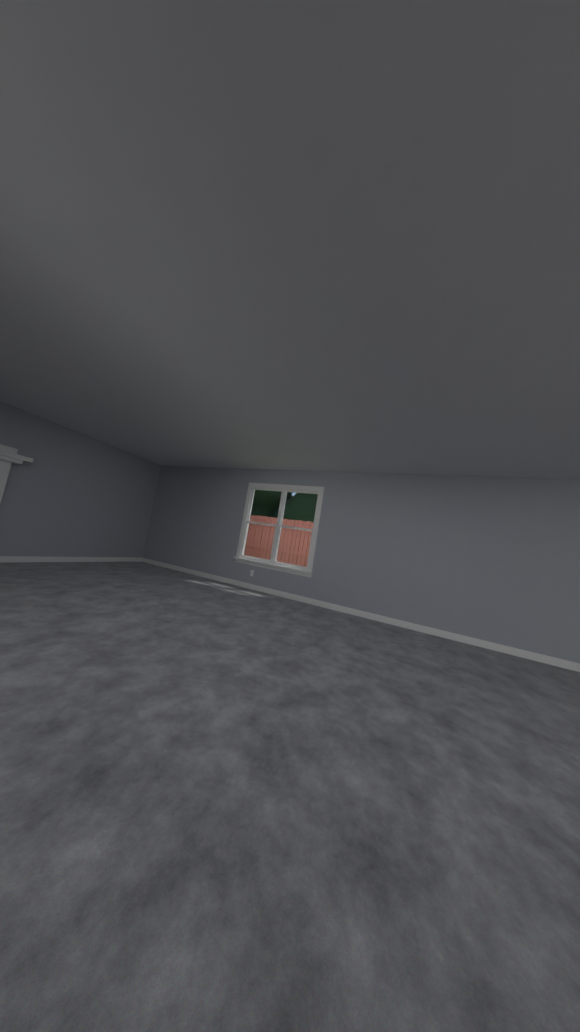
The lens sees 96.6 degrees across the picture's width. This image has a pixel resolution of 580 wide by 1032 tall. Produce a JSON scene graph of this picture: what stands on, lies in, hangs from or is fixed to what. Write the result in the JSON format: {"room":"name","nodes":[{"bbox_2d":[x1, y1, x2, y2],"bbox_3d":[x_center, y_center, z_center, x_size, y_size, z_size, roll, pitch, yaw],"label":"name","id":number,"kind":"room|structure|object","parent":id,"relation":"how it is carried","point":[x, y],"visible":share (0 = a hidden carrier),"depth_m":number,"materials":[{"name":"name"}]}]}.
{"room":"empty room","nodes":[
{"label":"empty room","id":0,"kind":"room"},
{"bbox_2d":[0,402,160,556],"bbox_3d":[-4.780,-0.586,3.587,0.120,2.470,6.720,6,-6,24],"label":"wall","id":1,"kind":"structure","parent":0,"point":[69,492],"depth_m":4.89,"materials":[{"name":"paint"}]},
{"bbox_2d":[0,556,141,561],"bbox_3d":[-4.924,0.571,3.385,0.014,0.110,6.600,6,-6,24],"label":"baseboard","id":2,"kind":"structure","parent":1,"relation":"attached to","point":[60,559],"depth_m":4.94,"materials":[{"name":"white wood"}]},
{"bbox_2d":[0,562,579,1031],"bbox_3d":[-0.508,0.993,0.064,11.040,0.062,9.388,6,-6,24],"label":"floor","id":3,"kind":"structure","parent":0,"point":[228,808],"depth_m":0.97,"materials":[{"name":"carpet"}]},
{"bbox_2d":[0,444,33,502],"bbox_3d":[-4.923,-0.364,2.885,0.220,1.815,2.800,6,-6,24],"label":"mantel shelf","id":4,"kind":"object","parent":3,"relation":"on","point":[9,456],"visible":1,"depth_m":3.99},
{"bbox_2d":[0,0,579,479],"bbox_3d":[-0.321,-1.585,-0.165,11.040,0.100,10.460,6,-6,24],"label":"ceiling","id":5,"kind":"structure","parent":0,"point":[304,234],"depth_m":1.22,"materials":[{"name":"paint"}]},
{"bbox_2d":[142,466,579,662],"bbox_3d":[1.456,0.478,4.414,10.800,2.470,0.120,6,-6,24],"label":"wall","id":6,"kind":"structure","parent":0,"point":[493,559],"depth_m":4.08,"materials":[{"name":"paint"}]},
{"bbox_2d":[234,483,323,577],"bbox_3d":[-0.229,0.207,5.133,1.710,1.690,0.180,6,-6,24],"label":"window","id":7,"kind":"structure","parent":6,"relation":"in","point":[272,563],"depth_m":5.09,"materials":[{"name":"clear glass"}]},
{"bbox_2d":[141,558,579,671],"bbox_3d":[1.248,1.627,4.232,10.800,0.110,0.014,6,-6,24],"label":"baseboard","id":8,"kind":"structure","parent":6,"relation":"attached to","point":[562,663],"depth_m":4.05,"materials":[{"name":"white wood"}]},
{"label":"outside","id":9,"kind":"structure","parent":0,"visible":0},
{"bbox_3d":[-18.297,3.334,39.705,150.000,1.710,49.980,6,-6,24],"label":"ground","id":10,"kind":"structure","parent":9,"visible":0},
{"bbox_2d":[244,515,313,566],"bbox_3d":[0.899,1.178,7.969,22.112,1.950,0.070,6,-6,24],"label":"fence","id":11,"kind":"object","parent":10,"relation":"on","point":[258,536],"depth_m":8.52,"materials":[{"name":"brown wood"}]},
{"bbox_2d":[251,490,317,559],"bbox_3d":[-0.204,-0.382,11.209,15.181,5.539,3.601,6,-6,24],"label":"hedge","id":12,"kind":"object","parent":10,"relation":"on","point":[265,504],"depth_m":10.13,"materials":[{"name":"green plant"}]}
]}

